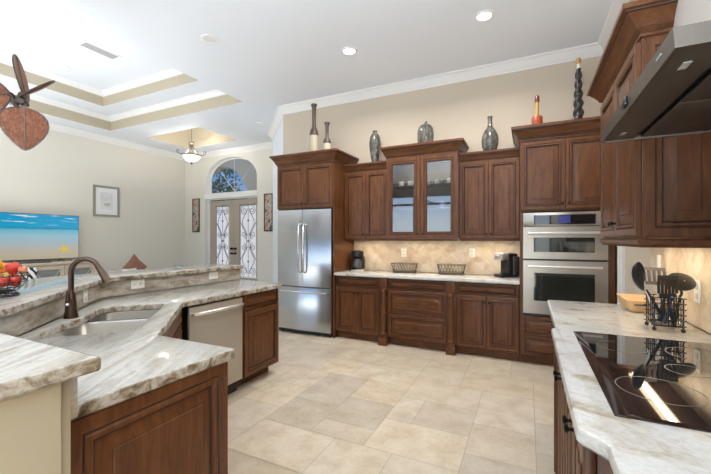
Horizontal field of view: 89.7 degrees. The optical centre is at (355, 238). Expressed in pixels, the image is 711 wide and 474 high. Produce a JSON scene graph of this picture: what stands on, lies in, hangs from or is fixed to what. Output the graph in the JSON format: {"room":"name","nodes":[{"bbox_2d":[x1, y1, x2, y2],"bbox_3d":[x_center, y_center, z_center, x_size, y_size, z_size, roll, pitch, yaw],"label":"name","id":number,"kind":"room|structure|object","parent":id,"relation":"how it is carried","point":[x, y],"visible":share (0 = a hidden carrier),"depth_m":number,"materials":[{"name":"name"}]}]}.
{"room":"kitchen","nodes":[
{"label":"kitchen","id":0,"kind":"room"},
{"bbox_2d":[0,128,184,272],"bbox_3d":[-6.685,-0.425,5.187,0.150,3.590,9.930,0,0,26],"label":"wall","id":1,"kind":"structure","parent":0,"point":[57,176],"depth_m":7.70,"materials":[{"name":"beige paint"}]},
{"bbox_2d":[93,184,119,216],"bbox_3d":[-5.367,-0.810,7.710,0.028,0.660,0.530,0,0,26],"label":"picture frame","id":2,"kind":"object","parent":1,"relation":"attached to","point":[106,199],"visible":1,"depth_m":7.71,"materials":[{"name":"grey metal"}]},
{"bbox_2d":[100,192,112,209],"bbox_3d":[-5.370,-0.820,7.711,0.002,0.360,0.250,0,0,26],"label":"print","id":3,"kind":"object","parent":2,"relation":"attached to","point":[106,198],"depth_m":7.71},
{"bbox_2d":[49,122,272,160],"bbox_3d":[-4.398,-2.139,3.999,4.999,0.119,9.779,0,0,26],"label":"trim","id":4,"kind":"structure","parent":1,"relation":"attached to","point":[53,126],"depth_m":8.27,"materials":[{"name":"white paint"}]},
{"bbox_2d":[0,279,236,473],"bbox_3d":[-1.513,0.854,2.272,1.044,1.033,3.680,0,0,-11],"label":"wall","id":5,"kind":"structure","parent":0,"point":[35,426],"depth_m":0.81,"materials":[{"name":"beige paint"}]},
{"bbox_2d":[0,264,242,400],"bbox_3d":[-1.643,0.318,2.315,1.399,0.036,3.922,0,0,-11],"label":"countertop","id":6,"kind":"structure","parent":5,"relation":"on","point":[26,366],"depth_m":0.98,"materials":[{"name":"stone"}]},
{"bbox_2d":[0,273,29,297],"bbox_3d":[-1.871,0.244,1.875,0.246,0.111,0.246,0,0,26],"label":"fruit basket","id":7,"kind":"object","parent":6,"relation":"on","point":[2,290],"visible":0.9,"depth_m":1.88,"materials":[{"name":"black metal"}]},
{"bbox_2d":[0,274,8,286],"bbox_3d":[-1.820,0.215,1.838,0.060,0.070,0.061,0,0,-44],"label":"apple","id":8,"kind":"object","parent":7,"relation":"in","point":[2,280],"visible":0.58,"depth_m":1.83,"materials":[{"name":"red food"}]},
{"bbox_2d":[8,273,21,285],"bbox_3d":[-1.815,0.216,1.901,0.063,0.070,0.064,0,0,-44],"label":"apple","id":9,"kind":"object","parent":7,"relation":"in","point":[12,279],"visible":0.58,"depth_m":1.89,"materials":[{"name":"red food"}]},
{"bbox_2d":[5,261,20,273],"bbox_3d":[-1.819,0.150,1.898,0.063,0.071,0.064,0,0,-44],"label":"apple","id":10,"kind":"object","parent":9,"relation":"on","point":[12,267],"visible":0.94,"depth_m":1.88,"materials":[{"name":"red food"}]},
{"bbox_2d":[18,265,27,272],"bbox_3d":[-1.764,0.158,1.895,0.039,0.048,0.040,0,0,22],"label":"apple","id":11,"kind":"object","parent":7,"relation":"in","point":[22,269],"visible":1,"depth_m":1.89,"materials":[{"name":"red food"}]},
{"bbox_3d":[-1.907,0.211,1.932,0.063,0.073,0.062,0,0,26],"label":"orange","id":12,"kind":"object","parent":7,"relation":"in","visible":0},
{"bbox_2d":[0,260,6,273],"bbox_3d":[-1.893,0.151,1.912,0.064,0.073,0.063,0,0,26],"label":"orange","id":13,"kind":"object","parent":12,"relation":"on","point":[2,268],"visible":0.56,"depth_m":1.90,"materials":[{"name":"orange food"}]},
{"bbox_2d":[0,269,280,420],"bbox_3d":[-1.281,0.418,2.463,1.321,0.160,3.242,0,0,-7],"label":"countertop","id":14,"kind":"structure","parent":5,"relation":"attached to","point":[141,360],"depth_m":1.64,"materials":[{"name":"stone"}]},
{"bbox_2d":[83,289,87,303],"bbox_3d":[-1.845,0.380,2.442,0.008,0.115,0.072,0,0,-19],"label":"wall outlet","id":15,"kind":"object","parent":14,"relation":"attached to","point":[85,292],"visible":0.82,"depth_m":2.44,"materials":[{"name":"white plastic"}]},
{"bbox_2d":[63,257,110,318],"bbox_3d":[-1.562,0.279,2.081,0.234,0.352,0.092,0,0,-19],"label":"faucet","id":16,"kind":"object","parent":14,"relation":"on","point":[70,309],"visible":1,"depth_m":2.06,"materials":[{"name":"brown metal"}]},
{"bbox_2d":[50,310,157,336],"bbox_3d":[-1.420,0.599,2.086,0.455,0.196,0.837,0,0,-19],"label":"sink","id":17,"kind":"object","parent":14,"relation":"in","point":[112,322],"visible":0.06,"depth_m":2.20,"materials":[{"name":"grey metal"}]},
{"bbox_2d":[131,279,144,288],"bbox_3d":[-1.833,0.380,3.011,0.008,0.072,0.115,0,0,26],"label":"wall outlet","id":18,"kind":"object","parent":14,"relation":"attached to","point":[135,284],"visible":1,"depth_m":3.01,"materials":[{"name":"white plastic"}]},
{"bbox_2d":[209,271,217,278],"bbox_3d":[-1.483,0.380,3.736,0.008,0.072,0.115,0,0,26],"label":"wall outlet","id":19,"kind":"object","parent":14,"relation":"attached to","point":[212,275],"visible":1,"depth_m":3.73,"materials":[{"name":"white plastic"}]},
{"bbox_2d":[185,149,272,282],"bbox_3d":[-2.096,-0.425,8.424,5.300,3.590,0.190,0,0,26],"label":"wall","id":20,"kind":"structure","parent":0,"point":[198,174],"depth_m":9.15,"materials":[{"name":"beige paint"}]},
{"bbox_2d":[192,198,199,231],"bbox_3d":[-4.147,-0.615,9.294,0.250,0.870,0.025,0,0,26],"label":"art panel","id":21,"kind":"object","parent":20,"relation":"attached to","point":[195,202],"visible":1,"depth_m":9.28,"materials":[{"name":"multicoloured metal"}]},
{"bbox_2d":[210,200,233,264],"bbox_3d":[-3.409,0.185,9.091,0.824,2.330,0.110,0,0,26],"label":"door","id":22,"kind":"structure","parent":20,"relation":"in","point":[221,212],"depth_m":9.10,"materials":[{"name":"beige paint"}]},
{"bbox_2d":[205,190,256,263],"bbox_3d":[-3.053,0.098,8.874,1.723,2.505,0.192,0,0,26],"label":"trim","id":23,"kind":"structure","parent":20,"relation":"attached to","point":[239,194],"depth_m":8.85,"materials":[{"name":"white wood"}]},
{"bbox_2d":[210,158,251,192],"bbox_3d":[-3.015,-1.585,8.923,1.666,0.866,0.030,0,0,26],"label":"window","id":24,"kind":"structure","parent":20,"relation":"in","point":[232,158],"depth_m":8.99,"materials":[{"name":"white wood"}]},
{"bbox_2d":[233,198,256,280],"bbox_3d":[-2.661,0.185,8.730,0.824,2.330,0.110,0,0,26],"label":"door","id":25,"kind":"structure","parent":20,"relation":"in","point":[245,210],"depth_m":8.77,"materials":[{"name":"beige paint"}]},
{"bbox_2d":[264,193,272,230],"bbox_3d":[-2.013,-0.615,8.263,0.250,0.870,0.025,0,0,26],"label":"art panel","id":26,"kind":"object","parent":20,"relation":"attached to","point":[268,198],"visible":0.95,"depth_m":8.26,"materials":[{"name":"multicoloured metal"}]},
{"bbox_2d":[273,117,282,282],"bbox_3d":[-1.378,-0.425,6.806,0.212,3.590,1.655,0,0,-19],"label":"wall","id":27,"kind":"structure","parent":0,"point":[278,138],"depth_m":7.07,"materials":[{"name":"white paint"}]},
{"bbox_2d":[0,0,611,153],"bbox_3d":[-2.550,-2.565,3.230,9.600,0.730,10.400,0,0,26],"label":"ceiling","id":28,"kind":"structure","parent":0,"point":[268,55],"depth_m":4.31,"materials":[{"name":"white paint"}]},
{"bbox_2d":[0,54,55,150],"bbox_3d":[-3.244,-1.761,3.063,1.046,1.935,0.411,0,0,-34],"label":"ceiling fan","id":29,"kind":"object","parent":28,"relation":"hanging from","point":[26,128],"visible":1,"depth_m":3.18,"materials":[{"name":"brown wood"}]},
{"bbox_2d":[0,55,183,96],"bbox_3d":[-4.667,-2.686,3.835,2.499,0.086,5.049,0,0,26],"label":"trim","id":30,"kind":"structure","parent":28,"relation":"attached to","point":[172,72],"depth_m":6.03,"materials":[{"name":"white paint"}]},
{"bbox_2d":[75,40,122,60],"bbox_3d":[-3.699,-2.724,5.173,0.220,0.010,0.520,0,0,26],"label":"ceiling vent","id":31,"kind":"object","parent":28,"relation":"in","point":[88,45],"visible":1,"depth_m":5.16,"materials":[{"name":"white metal"}]},
{"bbox_2d":[4,85,225,121],"bbox_3d":[-4.695,-2.426,3.810,3.529,0.086,5.979,0,0,26],"label":"trim","id":32,"kind":"structure","parent":28,"relation":"attached to","point":[213,93],"depth_m":6.47,"materials":[{"name":"white paint"}]},
{"bbox_2d":[176,129,205,164],"bbox_3d":[-3.597,-2.189,7.780,0.587,1.119,0.560,0,0,26],"label":"pendant lamp","id":33,"kind":"object","parent":28,"relation":"hanging from","point":[191,157],"visible":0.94,"depth_m":7.77,"materials":[{"name":"white glass"}]},
{"bbox_2d":[200,34,219,43],"bbox_3d":[-1.600,-2.195,3.932,0.196,0.008,0.196,0,0,26],"label":"recessed light","id":34,"kind":"object","parent":28,"relation":"in","point":[207,38],"visible":1,"depth_m":3.93,"materials":[{"name":"white plastic"}]},
{"bbox_2d":[341,47,357,55],"bbox_3d":[-0.074,-2.195,4.183,0.196,0.008,0.196,0,0,26],"label":"recessed light","id":35,"kind":"object","parent":28,"relation":"in","point":[348,51],"visible":1,"depth_m":4.18,"materials":[{"name":"white"}]},
{"bbox_2d":[474,10,494,22],"bbox_3d":[1.268,-2.195,3.524,0.196,0.008,0.196,0,0,26],"label":"recessed light","id":36,"kind":"object","parent":28,"relation":"in","point":[484,15],"visible":1,"depth_m":3.52,"materials":[{"name":"white"}]},
{"bbox_2d":[228,327,554,473],"bbox_3d":[-2.571,1.410,3.185,9.800,0.120,10.500,0,0,26],"label":"floor","id":37,"kind":"structure","parent":0,"point":[338,405],"depth_m":2.80,"materials":[{"name":"tile"}]},
{"bbox_2d":[18,267,36,280],"bbox_3d":[-2.885,0.803,2.980,0.414,1.097,0.454,0,0,-36],"label":"bar stool","id":38,"kind":"object","parent":37,"relation":"on","point":[33,271],"visible":0.06,"depth_m":3.18,"materials":[{"name":"fabric"}]},
{"bbox_2d":[20,260,94,277],"bbox_3d":[-5.798,0.886,6.253,0.440,0.928,2.120,0,0,26],"label":"media console","id":39,"kind":"object","parent":37,"relation":"on","point":[53,268],"visible":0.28,"depth_m":6.54,"materials":[{"name":"beige wood"}]},
{"bbox_2d":[18,261,50,263],"bbox_3d":[-5.610,0.406,6.240,0.070,0.027,0.480,0,0,26],"label":"soundbar","id":40,"kind":"object","parent":39,"relation":"on","point":[31,261],"visible":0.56,"depth_m":6.23,"materials":[{"name":"grey plastic"}]},
{"bbox_2d":[0,212,78,260],"bbox_3d":[-5.780,-0.016,6.233,0.217,0.868,1.680,0,0,26],"label":"television","id":41,"kind":"object","parent":39,"relation":"on","point":[23,236],"visible":0.98,"depth_m":6.40,"materials":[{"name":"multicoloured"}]},
{"bbox_2d":[71,361,227,473],"bbox_3d":[-0.867,0.925,1.335,0.478,0.848,0.606,0,0,26],"label":"base cabinet","id":42,"kind":"object","parent":37,"relation":"on","point":[180,426],"visible":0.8,"depth_m":1.22,"materials":[{"name":"brown wood"}]},
{"bbox_2d":[163,310,181,338],"bbox_3d":[-1.242,0.925,2.104,0.351,0.849,0.965,0,0,-19],"label":"base cabinet","id":43,"kind":"object","parent":37,"relation":"on","point":[174,330],"visible":0.12,"depth_m":2.33,"materials":[{"name":"brown wood"}]},
{"bbox_2d":[181,296,243,394],"bbox_3d":[-1.351,0.929,3.019,0.642,0.842,0.552,0,0,26],"label":"dishwasher","id":44,"kind":"object","parent":37,"relation":"on","point":[218,323],"visible":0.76,"depth_m":2.93,"materials":[{"name":"silver metal"}]},
{"bbox_2d":[236,289,277,386],"bbox_3d":[-1.141,0.925,3.520,0.583,0.849,0.520,0,0,26],"label":"base cabinet","id":45,"kind":"object","parent":37,"relation":"on","point":[259,310],"visible":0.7,"depth_m":3.36,"materials":[{"name":"brown wood"}]},
{"bbox_2d":[278,209,332,337],"bbox_3d":[-0.622,0.469,5.264,0.896,1.762,0.690,0,0,26],"label":"refrigerator","id":46,"kind":"object","parent":37,"relation":"on","point":[305,237],"visible":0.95,"depth_m":4.98,"materials":[{"name":"grey metal"}]},
{"bbox_2d":[269,148,358,337],"bbox_3d":[-0.603,0.070,5.306,1.121,2.560,0.704,0,0,26],"label":"tall cabinet","id":47,"kind":"object","parent":37,"relation":"on","point":[310,179],"visible":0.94,"depth_m":5.01,"materials":[{"name":"brown wood"}]},
{"bbox_2d":[309,103,317,150],"bbox_3d":[-0.586,-1.556,5.047,0.126,0.690,0.126,0,0,26],"label":"bottle vase","id":48,"kind":"object","parent":47,"relation":"on","point":[313,138],"visible":0.9,"depth_m":5.00,"materials":[{"name":"beige ceramic"}]},
{"bbox_2d":[323,122,330,149],"bbox_3d":[-0.394,-1.413,4.954,0.114,0.404,0.114,0,0,26],"label":"bottle vase","id":49,"kind":"object","parent":47,"relation":"on","point":[326,142],"visible":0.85,"depth_m":4.92,"materials":[{"name":"beige ceramic"}]},
{"bbox_2d":[336,276,379,341],"bbox_3d":[0.139,0.925,4.987,0.654,0.850,0.632,0,0,26],"label":"base cabinet","id":50,"kind":"object","parent":37,"relation":"on","point":[357,298],"visible":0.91,"depth_m":4.73,"materials":[{"name":"brown wood"}]},
{"bbox_2d":[378,278,456,355],"bbox_3d":[0.861,0.925,4.628,0.956,0.850,0.653,0,0,26],"label":"base cabinet","id":51,"kind":"object","parent":37,"relation":"on","point":[413,313],"visible":0.96,"depth_m":4.38,"materials":[{"name":"brown wood"}]},
{"bbox_2d":[334,270,519,284],"bbox_3d":[0.874,0.476,4.632,2.288,0.040,0.612,0,0,26],"label":"countertop","id":52,"kind":"structure","parent":51,"relation":"on","point":[475,278],"depth_m":4.42,"materials":[{"name":"stone"}]},
{"bbox_2d":[350,250,364,270],"bbox_3d":[0.038,0.308,5.201,0.218,0.294,0.230,0,0,14],"label":"coffee maker","id":53,"kind":"object","parent":52,"relation":"on","point":[358,264],"visible":1,"depth_m":5.12,"materials":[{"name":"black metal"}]},
{"bbox_2d":[391,262,418,272],"bbox_3d":[0.670,0.393,4.885,0.352,0.125,0.211,0,0,26],"label":"wire basket","id":54,"kind":"object","parent":52,"relation":"on","point":[394,263],"visible":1,"depth_m":4.84,"materials":[{"name":"brown"}]},
{"bbox_2d":[437,264,465,274],"bbox_3d":[1.242,0.393,4.631,0.352,0.125,0.211,0,0,26],"label":"wire basket","id":55,"kind":"object","parent":52,"relation":"on","point":[451,265],"visible":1,"depth_m":4.59,"materials":[{"name":"brown metal"}]},
{"bbox_2d":[494,252,519,277],"bbox_3d":[1.801,0.304,4.276,0.260,0.302,0.180,0,0,-22],"label":"coffee machine","id":56,"kind":"object","parent":52,"relation":"on","point":[510,261],"visible":1,"depth_m":4.23,"materials":[{"name":"black plastic"}]},
{"bbox_2d":[494,274,508,277],"bbox_3d":[1.739,0.438,4.267,0.108,0.034,0.130,0,0,-22],"label":"drip tray","id":57,"kind":"object","parent":56,"relation":"on","point":[495,275],"depth_m":4.23,"materials":[{"name":"black plastic"}]},
{"bbox_2d":[456,282,519,360],"bbox_3d":[1.600,0.925,4.282,0.674,0.850,0.632,0,0,26],"label":"base cabinet","id":58,"kind":"object","parent":37,"relation":"on","point":[487,314],"visible":0.94,"depth_m":4.04,"materials":[{"name":"brown wood"}]},
{"bbox_2d":[511,116,614,365],"bbox_3d":[2.247,0.070,3.953,0.940,2.560,0.664,0,0,26],"label":"tall cabinet","id":59,"kind":"object","parent":37,"relation":"on","point":[560,160],"visible":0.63,"depth_m":3.74,"materials":[{"name":"brown wood"}]},
{"bbox_2d":[532,95,542,123],"bbox_3d":[1.962,-1.381,3.861,0.108,0.340,0.108,0,0,26],"label":"decorative bottle","id":60,"kind":"object","parent":59,"relation":"on","point":[537,118],"visible":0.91,"depth_m":3.84,"materials":[{"name":"red ceramic"}]},
{"bbox_2d":[523,211,607,316],"bbox_3d":[2.256,0.267,3.909,0.761,1.103,0.578,0,0,26],"label":"wall oven","id":61,"kind":"object","parent":59,"relation":"in","point":[565,259],"visible":0.75,"depth_m":3.70,"materials":[{"name":"silver metal"}]},
{"bbox_2d":[573,58,583,118],"bbox_3d":[2.306,-1.540,3.695,0.110,0.658,0.105,0,0,-22],"label":"candlestick","id":62,"kind":"object","parent":59,"relation":"on","point":[578,112],"visible":0.95,"depth_m":3.67,"materials":[{"name":"black ceramic"}]},
{"bbox_2d":[553,353,612,473],"bbox_3d":[1.071,0.926,1.195,0.691,0.848,1.027,0,0,26],"label":"base cabinet","id":63,"kind":"object","parent":37,"relation":"on","point":[570,457],"visible":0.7,"depth_m":1.29,"materials":[{"name":"brown wood"}]},
{"bbox_2d":[547,300,710,473],"bbox_3d":[0.936,0.477,0.914,0.680,0.042,3.660,0,0,26],"label":"countertop","id":64,"kind":"structure","parent":63,"relation":"on","point":[630,446],"depth_m":0.94,"materials":[{"name":"stone"}]},
{"bbox_2d":[573,331,710,432],"bbox_3d":[1.107,0.452,1.223,0.530,0.008,0.930,0,0,26],"label":"cooktop","id":65,"kind":"object","parent":64,"relation":"in","point":[659,381],"visible":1,"depth_m":1.16,"materials":[{"name":"black glass"}]},
{"bbox_2d":[616,293,672,312],"bbox_3d":[1.853,0.417,2.309,0.224,0.075,0.320,0,0,26],"label":"wooden tray","id":66,"kind":"object","parent":64,"relation":"on","point":[631,302],"visible":0.66,"depth_m":2.28,"materials":[{"name":"brown wood"}]},
{"bbox_2d":[644,293,686,332],"bbox_3d":[1.565,0.371,1.812,0.136,0.170,0.148,0,0,26],"label":"utensil holder","id":67,"kind":"object","parent":64,"relation":"on","point":[652,319],"depth_m":1.77,"materials":[{"name":"black metal"}]},
{"bbox_2d":[636,262,657,318],"bbox_3d":[1.508,0.271,1.853,0.117,0.304,0.031,0,0,15],"label":"serving spoon","id":68,"kind":"object","parent":67,"relation":"in","point":[639,264],"visible":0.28,"depth_m":1.86,"materials":[{"name":"silver metal"}]},
{"bbox_2d":[631,264,667,321],"bbox_3d":[1.485,0.274,1.815,0.172,0.298,0.052,0,0,-3],"label":"ladle","id":69,"kind":"object","parent":67,"relation":"in","point":[636,274],"visible":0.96,"depth_m":1.81,"materials":[{"name":"black plastic"}]},
{"bbox_2d":[644,267,665,307],"bbox_3d":[1.570,0.283,1.865,0.128,0.276,0.031,0,0,0],"label":"slotted turner","id":70,"kind":"object","parent":67,"relation":"in","point":[654,269],"visible":0.66,"depth_m":1.88,"materials":[{"name":"silver metal"}]},
{"bbox_2d":[657,275,677,323],"bbox_3d":[1.565,0.302,1.785,0.101,0.239,0.020,0,0,1],"label":"slotted spatula","id":71,"kind":"object","parent":67,"relation":"in","point":[665,279],"visible":0.87,"depth_m":1.79,"materials":[{"name":"black plastic"}]},
{"bbox_2d":[657,273,695,321],"bbox_3d":[1.649,0.298,1.832,0.222,0.248,0.043,0,0,-6],"label":"spoon","id":72,"kind":"object","parent":67,"relation":"in","point":[689,283],"visible":0.69,"depth_m":1.82,"materials":[{"name":"black plastic"}]},
{"bbox_2d":[674,289,682,319],"bbox_3d":[1.621,0.336,1.796,0.040,0.169,0.017,0,0,26],"label":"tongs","id":73,"kind":"object","parent":67,"relation":"in","point":[680,290],"visible":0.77,"depth_m":1.79,"materials":[{"name":"black plastic"}]},
{"bbox_3d":[-4.717,1.030,7.963,0.860,0.640,1.790,0,0,26],"label":"loveseat","id":74,"kind":"object","parent":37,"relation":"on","visible":0},
{"bbox_2d":[122,254,146,269],"bbox_3d":[-4.859,0.625,7.876,0.138,0.597,0.600,0,0,20],"label":"cushion","id":75,"kind":"object","parent":74,"relation":"on","point":[134,262],"visible":0.62,"depth_m":7.84,"materials":[{"name":"brown fabric"}]},
{"bbox_2d":[283,56,601,274],"bbox_3d":[0.912,-0.425,5.051,4.650,3.590,0.150,0,0,26],"label":"wall","id":76,"kind":"structure","parent":0,"point":[460,109],"depth_m":4.76,"materials":[{"name":"beige paint"}]},
{"bbox_2d":[343,161,386,240],"bbox_3d":[0.203,-0.516,5.107,0.669,1.078,0.362,0,0,26],"label":"upper cabinet","id":77,"kind":"object","parent":76,"relation":"attached to","point":[365,183],"visible":0.84,"depth_m":4.97,"materials":[{"name":"brown wood"}]},
{"bbox_2d":[345,239,386,240],"bbox_3d":[0.153,0.009,5.004,0.667,0.027,0.020,0,0,26],"label":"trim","id":78,"kind":"structure","parent":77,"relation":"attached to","point":[345,239],"depth_m":5.00,"materials":[{"name":"brown wood"}]},
{"bbox_2d":[369,130,380,161],"bbox_3d":[0.274,-1.288,5.042,0.164,0.466,0.164,0,0,26],"label":"vase","id":79,"kind":"object","parent":77,"relation":"on","point":[374,143],"visible":0.86,"depth_m":4.99,"materials":[{"name":"grey ceramic"}]},
{"bbox_2d":[401,249,405,256],"bbox_3d":[0.682,0.195,5.059,0.072,0.115,0.008,0,0,26],"label":"wall outlet","id":80,"kind":"object","parent":76,"relation":"attached to","point":[403,251],"visible":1,"depth_m":5.06,"materials":[{"name":"white plastic"}]},
{"bbox_2d":[379,137,468,240],"bbox_3d":[0.903,-0.596,4.714,1.078,1.238,0.462,0,0,26],"label":"upper cabinet","id":81,"kind":"object","parent":76,"relation":"attached to","point":[413,214],"visible":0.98,"depth_m":4.71,"materials":[{"name":"brown wood"}]},
{"bbox_2d":[387,239,457,240],"bbox_3d":[0.840,0.009,4.584,0.925,0.027,0.020,0,0,26],"label":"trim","id":82,"kind":"structure","parent":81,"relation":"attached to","point":[387,239],"depth_m":4.57,"materials":[{"name":"brown wood"}]},
{"bbox_2d":[417,121,433,142],"bbox_3d":[0.902,-1.367,4.606,0.211,0.304,0.211,0,0,26],"label":"jar","id":83,"kind":"object","parent":81,"relation":"on","point":[425,133],"visible":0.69,"depth_m":4.52,"materials":[{"name":"grey ceramic"}]},
{"bbox_3d":[1.125,-0.403,4.631,0.144,0.014,0.144,0,0,26],"label":"saucer","id":84,"kind":"object","parent":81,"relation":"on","visible":0},
{"bbox_2d":[439,201,447,206],"bbox_3d":[1.131,-0.445,4.633,0.100,0.083,0.087,0,0,-12],"label":"cup","id":85,"kind":"object","parent":84,"relation":"on","point":[441,203],"visible":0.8,"depth_m":4.60,"materials":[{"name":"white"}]},
{"bbox_2d":[354,239,519,275],"bbox_3d":[1.010,0.212,4.913,2.290,0.484,0.011,0,0,26],"label":"backsplash","id":86,"kind":"structure","parent":76,"relation":"attached to","point":[379,255],"depth_m":4.86,"materials":[{"name":"stone"}]},
{"bbox_2d":[469,249,474,257],"bbox_3d":[1.520,0.185,4.655,0.072,0.115,0.008,0,0,26],"label":"wall outlet","id":87,"kind":"object","parent":76,"relation":"attached to","point":[471,251],"visible":1,"depth_m":4.65,"materials":[{"name":"white plastic"}]},
{"bbox_2d":[459,147,519,240],"bbox_3d":[1.653,-0.516,4.407,0.686,1.078,0.362,0,0,26],"label":"upper cabinet","id":88,"kind":"object","parent":76,"relation":"attached to","point":[489,180],"visible":0.98,"depth_m":4.27,"materials":[{"name":"brown wood"}]},
{"bbox_2d":[459,239,519,240],"bbox_3d":[1.604,0.009,4.304,0.684,0.027,0.020,0,0,26],"label":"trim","id":89,"kind":"structure","parent":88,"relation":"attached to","point":[459,239],"depth_m":4.29,"materials":[{"name":"brown wood"}]},
{"bbox_2d":[481,116,498,150],"bbox_3d":[1.648,-1.278,4.379,0.200,0.445,0.200,0,0,26],"label":"bottle vase","id":90,"kind":"object","parent":88,"relation":"on","point":[490,139],"visible":0.91,"depth_m":4.31,"materials":[{"name":"grey ceramic"}]},
{"bbox_2d":[615,0,710,334],"bbox_3d":[1.151,-0.425,0.371,0.150,3.590,8.070,0,0,26],"label":"wall","id":91,"kind":"structure","parent":0,"point":[633,255],"depth_m":3.04,"materials":[{"name":"beige paint"}]},
{"bbox_2d":[268,0,629,140],"bbox_3d":[0.841,-2.139,2.369,4.307,0.119,10.835,0,0,-6],"label":"trim","id":92,"kind":"structure","parent":91,"relation":"attached to","point":[596,49],"depth_m":4.64,"materials":[{"name":"white"}]},
{"bbox_2d":[617,246,624,303],"bbox_3d":[2.501,0.135,3.367,0.021,2.430,0.200,0,0,26],"label":"trim","id":93,"kind":"structure","parent":91,"relation":"attached to","point":[620,249],"depth_m":3.34,"materials":[{"name":"white wood"}]},
{"bbox_2d":[587,0,710,247],"bbox_3d":[1.629,-0.510,2.015,0.414,1.099,1.106,0,0,26],"label":"upper cabinet","id":94,"kind":"object","parent":91,"relation":"attached to","point":[655,192],"visible":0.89,"depth_m":1.62,"materials":[{"name":"brown wood"}]},
{"bbox_2d":[600,238,710,247],"bbox_3d":[1.659,0.018,2.000,0.342,0.043,0.965,0,0,26],"label":"light rail molding","id":95,"kind":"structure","parent":94,"relation":"attached to","point":[630,242],"depth_m":1.61,"materials":[{"name":"brown wood"}]},
{"bbox_2d":[601,20,710,142],"bbox_3d":[1.180,-0.481,1.177,0.494,0.050,0.945,0,0,26],"label":"range hood","id":96,"kind":"object","parent":91,"relation":"attached to","point":[671,97],"visible":1,"depth_m":1.15,"materials":[{"name":"grey metal"}]},
{"bbox_2d":[677,61,692,69],"bbox_3d":[0.871,-0.458,0.946,0.018,0.002,0.044,0,0,26],"label":"lamp","id":97,"kind":"object","parent":96,"relation":"on","point":[681,65],"depth_m":0.94,"materials":[{"name":"grey"}]},
{"bbox_2d":[657,255,660,267],"bbox_3d":[2.018,0.165,2.379,0.008,0.115,0.072,0,0,26],"label":"wall switch","id":98,"kind":"object","parent":91,"relation":"attached to","point":[658,256],"visible":0.59,"depth_m":2.36,"materials":[{"name":"white plastic"}]},
{"bbox_2d":[650,248,710,333],"bbox_3d":[1.306,-0.028,0.880,0.011,0.964,3.720,0,0,26],"label":"backsplash","id":99,"kind":"structure","parent":91,"relation":"attached to","point":[693,262],"depth_m":1.90,"materials":[{"name":"stone"}]},
{"bbox_2d":[694,280,700,303],"bbox_3d":[1.757,0.270,1.839,0.008,0.115,0.072,0,0,26],"label":"wall outlet","id":100,"kind":"object","parent":91,"relation":"attached to","point":[697,290],"visible":0.99,"depth_m":1.83,"materials":[{"name":"white plastic"}]},
{"bbox_2d":[673,0,710,26],"bbox_3d":[1.121,-1.355,0.733,0.217,1.689,1.795,0,0,26],"label":"wall","id":101,"kind":"structure","parent":0,"point":[687,11],"depth_m":1.41,"materials":[{"name":"beige paint"}]},
{"label":"outside","id":102,"kind":"structure","parent":0,"visible":0},
{"label":"ground","id":103,"kind":"structure","parent":102,"visible":0},
{"bbox_2d":[212,168,245,200],"bbox_3d":[-7.030,-1.377,18.591,3.214,5.540,3.944,0,0,26],"label":"tree","id":104,"kind":"object","parent":103,"relation":"on","point":[227,171],"visible":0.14,"depth_m":18.12,"materials":[{"name":"green plant"}]},
{"bbox_2d":[213,159,256,198],"bbox_3d":[-3.226,-0.755,11.718,10.000,4.250,0.300,0,0,26],"label":"wall","id":105,"kind":"structure","parent":103,"relation":"on","point":[242,166],"depth_m":11.74,"materials":[{"name":"beige paint"}]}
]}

